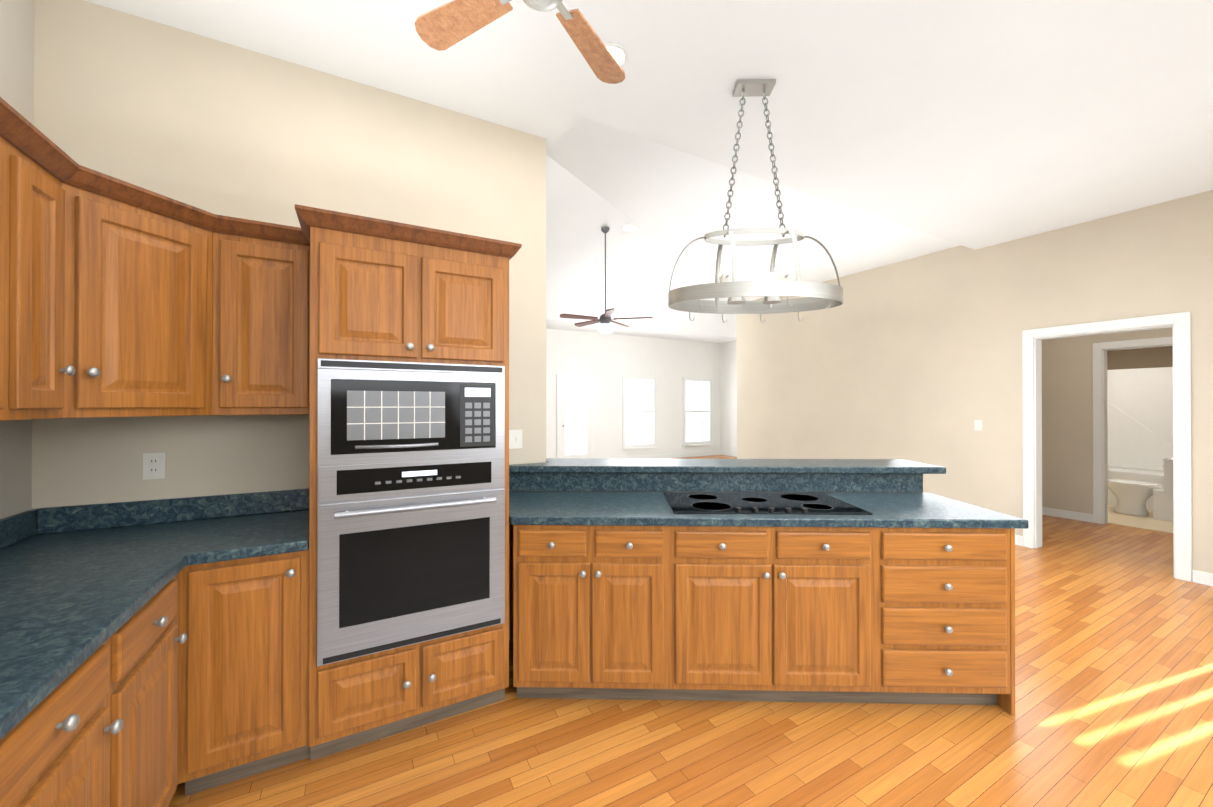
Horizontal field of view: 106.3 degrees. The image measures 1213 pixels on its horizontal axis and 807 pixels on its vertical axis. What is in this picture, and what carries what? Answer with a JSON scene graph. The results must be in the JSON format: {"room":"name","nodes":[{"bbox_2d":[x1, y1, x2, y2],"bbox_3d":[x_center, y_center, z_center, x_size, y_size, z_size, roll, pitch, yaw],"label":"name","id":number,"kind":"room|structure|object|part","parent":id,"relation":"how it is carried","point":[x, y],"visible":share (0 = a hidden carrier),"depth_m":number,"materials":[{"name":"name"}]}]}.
{"room":"kitchen","nodes":[
{"label":"kitchen","id":0,"kind":"room"},
{"bbox_2d":[0,0,33,518],"bbox_3d":[-1.198,-0.240,-0.394,0.150,3.360,5.350,0,0,-29],"label":"wall","id":1,"kind":"structure","parent":0,"point":[16,55],"depth_m":1.77,"materials":[{"name":"beige paint"}]},
{"bbox_2d":[0,97,23,420],"bbox_3d":[-1.643,-0.362,0.945,0.349,0.815,0.445,0,0,-29],"label":"upper cabinet","id":2,"kind":"object","parent":1,"relation":"attached to","point":[11,121],"depth_m":1.24,"materials":[{"name":"brown wood"}]},
{"bbox_3d":[-1.108,-0.733,1.527,1.842,0.070,1.762,0,0,-29],"label":"crown moulding","id":3,"kind":"part","parent":2,"relation":"part of","materials":[{"name":"brown wood"}]},
{"bbox_2d":[24,117,75,419],"bbox_3d":[-1.815,-0.361,1.261,0.349,0.815,0.275,0,0,-29],"label":"upper cabinet","id":4,"kind":"object","parent":1,"relation":"attached to","point":[49,173],"depth_m":1.37,"materials":[{"name":"brown wood"}]},
{"bbox_2d":[32,0,545,638],"bbox_3d":[-2.345,-0.232,1.942,4.380,3.360,0.150,0,0,-29],"label":"wall","id":5,"kind":"structure","parent":0,"point":[208,124],"depth_m":2.19,"materials":[{"name":"beige paint"}]},
{"bbox_2d":[72,162,215,417],"bbox_3d":[-1.908,-0.359,1.730,0.637,0.815,0.637,0,0,-29],"label":"upper cabinet","id":6,"kind":"object","parent":5,"relation":"attached to","point":[144,339],"depth_m":1.64,"materials":[{"name":"brown wood"}]},
{"bbox_2d":[143,453,164,479],"bbox_3d":[-2.017,0.279,2.028,0.072,0.116,0.008,0,0,-29],"label":"outlet","id":7,"kind":"object","parent":5,"relation":"attached to","point":[153,465],"visible":1,"depth_m":2.02,"materials":[{"name":"white plastic"}]},
{"bbox_2d":[216,215,303,414],"bbox_3d":[-1.540,-0.358,2.096,0.360,0.815,0.349,0,0,-29],"label":"upper cabinet","id":8,"kind":"object","parent":5,"relation":"attached to","point":[260,265],"depth_m":1.93,"materials":[{"name":"brown wood"}]},
{"bbox_2d":[509,430,521,448],"bbox_3d":[-0.577,0.222,2.812,0.118,0.116,0.014,0,0,-29],"label":"light switch","id":9,"kind":"object","parent":5,"relation":"attached to","point":[515,439],"visible":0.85,"depth_m":2.82,"materials":[{"name":"white plastic"}]},
{"bbox_2d":[546,328,719,457],"bbox_3d":[-2.177,-1.619,10.361,12.750,6.200,0.150,0,0,-29],"label":"wall","id":10,"kind":"structure","parent":0,"point":[607,361],"depth_m":11.71,"materials":[{"name":"white paint"}]},
{"bbox_2d":[557,375,594,457],"bbox_3d":[-0.731,0.398,11.011,1.000,2.173,0.080,0,0,-29],"label":"room door","id":11,"kind":"structure","parent":10,"relation":"in","point":[575,416],"depth_m":11.02,"materials":[{"name":"white"}]},
{"bbox_2d":[622,375,657,449],"bbox_3d":[0.888,0.231,11.907,1.100,1.912,0.060,0,0,-29],"label":"room window","id":12,"kind":"structure","parent":10,"relation":"in","point":[639,412],"depth_m":11.90,"materials":[{"name":"white glass"}]},
{"bbox_2d":[610,451,719,458],"bbox_3d":[-2.202,1.420,10.238,12.600,0.120,0.017,0,0,-29],"label":"baseboard","id":13,"kind":"structure","parent":10,"relation":"attached to","point":[689,454],"depth_m":12.47,"materials":[{"name":"white wood"}]},
{"bbox_2d":[682,377,713,446],"bbox_3d":[2.591,0.234,12.838,1.100,1.912,0.060,0,0,-29],"label":"room window","id":14,"kind":"structure","parent":10,"relation":"in","point":[697,411],"depth_m":12.84,"materials":[{"name":"white glass"}]},
{"bbox_2d":[84,0,1212,249],"bbox_3d":[2.040,-1.839,1.298,7.450,0.250,5.500,0,0,-29],"label":"ceiling","id":15,"kind":"structure","parent":0,"point":[974,124],"depth_m":2.44,"materials":[{"name":"white paint"}]},
{"bbox_2d":[415,0,625,83],"bbox_3d":[-0.208,-1.498,1.447,0.806,0.429,0.806,0,0,-18],"label":"kitchen ceiling fan","id":16,"kind":"object","parent":15,"relation":"hanging from","point":[447,25],"visible":1,"depth_m":1.63,"materials":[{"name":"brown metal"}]},
{"bbox_2d":[604,43,628,67],"bbox_3d":[0.022,-1.707,2.246,0.180,0.005,0.180,0,0,-29],"label":"recessed light","id":17,"kind":"object","parent":15,"relation":"in","point":[619,53],"visible":0.42,"depth_m":2.21,"materials":[{"name":"beige"}]},
{"bbox_2d":[668,79,842,322],"bbox_3d":[0.793,-1.090,2.445,0.920,1.237,0.440,0,0,1],"label":"pot rack","id":18,"kind":"object","parent":15,"relation":"hanging from","point":[736,287],"visible":1,"depth_m":2.41,"materials":[{"name":"silver metal"}]},
{"bbox_2d":[168,455,1212,806],"bbox_3d":[1.231,1.510,5.003,13.900,0.100,12.800,0,0,-29],"label":"floor","id":19,"kind":"structure","parent":0,"point":[1114,665],"depth_m":1.96,"materials":[{"name":"brown wood"}]},
{"bbox_2d":[0,617,127,806],"bbox_3d":[-1.390,1.007,0.766,0.626,0.876,0.538,0,0,-29],"label":"base cabinet","id":20,"kind":"object","parent":19,"relation":"on","point":[64,692],"depth_m":0.98,"materials":[{"name":"brown wood"}]},
{"bbox_2d":[0,561,187,806],"bbox_3d":[-1.646,1.009,1.235,0.626,0.876,0.530,0,0,-29],"label":"base cabinet","id":21,"kind":"object","parent":19,"relation":"on","point":[154,599],"depth_m":1.34,"materials":[{"name":"brown wood"}]},
{"bbox_2d":[192,513,303,793],"bbox_3d":[-1.474,1.012,1.968,0.362,0.876,0.626,0,0,-29],"label":"base cabinet","id":22,"kind":"object","parent":19,"relation":"on","point":[248,584],"depth_m":1.70,"materials":[{"name":"brown wood"}]},
{"bbox_2d":[304,206,515,760],"bbox_3d":[-0.955,0.348,2.233,0.800,2.206,0.669,0,0,-29],"label":"tall cabinet","id":23,"kind":"object","parent":19,"relation":"on","point":[420,551],"depth_m":1.93,"materials":[{"name":"brown wood"}]},
{"bbox_2d":[317,455,504,666],"bbox_3d":[-0.792,0.636,1.933,0.744,0.785,0.096,0,0,-29],"label":"wall oven","id":24,"kind":"object","parent":23,"relation":"in","point":[411,549],"depth_m":1.92,"materials":[{"name":"silver metal"}]},
{"bbox_2d":[317,358,504,464],"bbox_3d":[-0.796,0.034,1.943,0.744,0.420,0.078,0,0,-29],"label":"microwave","id":25,"kind":"object","parent":23,"relation":"in","point":[371,411],"depth_m":1.93,"materials":[{"name":"silver metal"}]},
{"bbox_2d":[516,477,922,544],"bbox_3d":[0.681,0.934,2.787,2.241,1.038,1.257,0,0,-29],"label":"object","id":26,"kind":"structure","parent":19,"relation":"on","point":[668,524],"depth_m":2.20,"materials":[{"name":"blue stone"}]},
{"bbox_2d":[516,458,945,524],"bbox_3d":[0.683,0.398,2.875,2.545,0.040,1.600,0,0,-29],"label":"countertop","id":27,"kind":"structure","parent":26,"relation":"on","point":[596,491],"depth_m":2.76,"materials":[{"name":"blue stone"}]},
{"bbox_2d":[512,529,1014,715],"bbox_3d":[0.733,1.014,2.441,2.327,0.876,1.697,0,0,-29],"label":"base cabinet","id":28,"kind":"object","parent":19,"relation":"on","point":[941,630],"depth_m":2.12,"materials":[{"name":"brown wood"}]},
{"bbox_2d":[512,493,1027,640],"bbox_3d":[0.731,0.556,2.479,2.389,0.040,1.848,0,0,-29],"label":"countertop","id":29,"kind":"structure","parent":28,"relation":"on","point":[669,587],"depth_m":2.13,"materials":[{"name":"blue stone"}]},
{"bbox_2d":[663,492,872,514],"bbox_3d":[0.808,0.523,2.448,0.950,0.024,0.510,0,0,1],"label":"cooktop","id":30,"kind":"object","parent":29,"relation":"in","point":[677,503],"depth_m":2.38,"materials":[{"name":"black glass"}]},
{"bbox_2d":[720,341,736,452],"bbox_3d":[4.346,-1.615,11.564,0.150,6.200,4.000,0,0,-29],"label":"wall","id":31,"kind":"structure","parent":0,"point":[728,396],"depth_m":12.98,"materials":[{"name":"beige paint"}]},
{"bbox_2d":[720,451,736,456],"bbox_3d":[4.283,1.425,11.495,0.016,0.120,3.960,0,0,-29],"label":"baseboard","id":32,"kind":"structure","parent":31,"relation":"attached to","point":[734,454],"depth_m":12.96,"materials":[{"name":"white wood"}]},
{"bbox_2d":[546,117,959,342],"bbox_3d":[-0.419,-3.302,6.997,12.900,3.040,7.750,0,0,-29],"label":"ceiling","id":33,"kind":"structure","parent":0,"point":[673,200],"depth_m":5.35,"materials":[{"name":"white paint"}]},
{"bbox_2d":[560,227,652,333],"bbox_3d":[-0.070,-2.008,7.459,1.456,1.740,1.487,0,0,-29],"label":"ceiling fan","id":34,"kind":"object","parent":33,"relation":"hanging from","point":[605,325],"visible":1,"depth_m":7.38,"materials":[{"name":"grey metal"}]},
{"bbox_2d":[621,225,638,231],"bbox_3d":[0.238,-1.788,4.644,0.180,0.005,0.180,0,0,-29],"label":"recessed light","id":35,"kind":"object","parent":33,"relation":"attached to","point":[629,228],"visible":1,"depth_m":4.65,"materials":[{"name":"beige"}]},
{"bbox_2d":[737,190,1212,573],"bbox_3d":[4.450,-1.642,4.497,0.150,6.200,8.500,0,0,-29],"label":"wall","id":36,"kind":"structure","parent":0,"point":[917,359],"depth_m":5.11,"materials":[{"name":"beige paint"}]},
{"bbox_2d":[974,420,981,430],"bbox_3d":[4.079,0.240,4.993,0.014,0.116,0.072,0,0,-29],"label":"light switch","id":37,"kind":"object","parent":36,"relation":"attached to","point":[977,425],"visible":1,"depth_m":4.99,"materials":[{"name":"white plastic"}]},
{"bbox_2d":[1022,312,1191,581],"bbox_3d":[4.584,0.353,4.220,0.171,2.208,1.070,0,0,-29],"label":"door frame","id":38,"kind":"structure","parent":36,"relation":"attached to","point":[1179,324],"depth_m":3.95,"materials":[{"name":"white wood"}]},
{"bbox_2d":[1015,535,1212,585],"bbox_3d":[4.377,1.408,4.445,0.014,0.100,8.500,0,0,-29],"label":"baseboard","id":39,"kind":"structure","parent":36,"relation":"attached to","point":[1201,577],"depth_m":3.67,"materials":[{"name":"white wood"}]},
{"bbox_2d":[1042,328,1171,513],"bbox_3d":[6.160,0.162,5.396,0.120,2.600,2.250,0,0,-29],"label":"wall","id":40,"kind":"structure","parent":0,"point":[1067,424],"depth_m":5.78,"materials":[{"name":"beige paint"}]},
{"bbox_2d":[1042,507,1092,522],"bbox_3d":[6.099,1.412,5.359,0.014,0.100,2.250,0,0,-29],"label":"baseboard","id":41,"kind":"structure","parent":40,"relation":"attached to","point":[1073,515],"depth_m":5.78,"materials":[{"name":"white wood"}]},
{"bbox_2d":[1093,337,1172,523],"bbox_3d":[6.201,0.360,5.299,0.139,2.203,0.720,0,0,-29],"label":"door frame","id":42,"kind":"structure","parent":40,"relation":"attached to","point":[1100,466],"depth_m":5.53,"materials":[{"name":"white wood"}]},
{"bbox_2d":[1107,346,1172,369],"bbox_3d":[8.072,0.166,6.443,0.120,2.600,2.250,0,0,-29],"label":"wall","id":43,"kind":"structure","parent":0,"point":[1155,357],"depth_m":6.70,"materials":[{"name":"beige paint"}]},
{"bbox_2d":[1108,505,1172,532],"bbox_3d":[6.934,1.463,6.248,2.060,0.004,1.490,0,0,-29],"label":"floor","id":44,"kind":"structure","parent":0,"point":[1149,522],"depth_m":5.62,"materials":[{"name":"beige tile"}]},
{"bbox_2d":[1107,367,1172,510],"bbox_3d":[7.550,0.474,6.595,0.670,1.976,1.490,0,0,-29],"label":"wall","id":45,"kind":"structure","parent":44,"relation":"on","point":[1140,420],"depth_m":6.62,"materials":[{"name":"white paint"}]},
{"bbox_2d":[1108,457,1172,521],"bbox_3d":[7.011,1.072,5.901,0.480,0.775,0.794,0,0,-29],"label":"toilet","id":46,"kind":"object","parent":44,"relation":"on","point":[1132,496],"visible":0.69,"depth_m":5.86,"materials":[{"name":"ceramic"}]}
]}

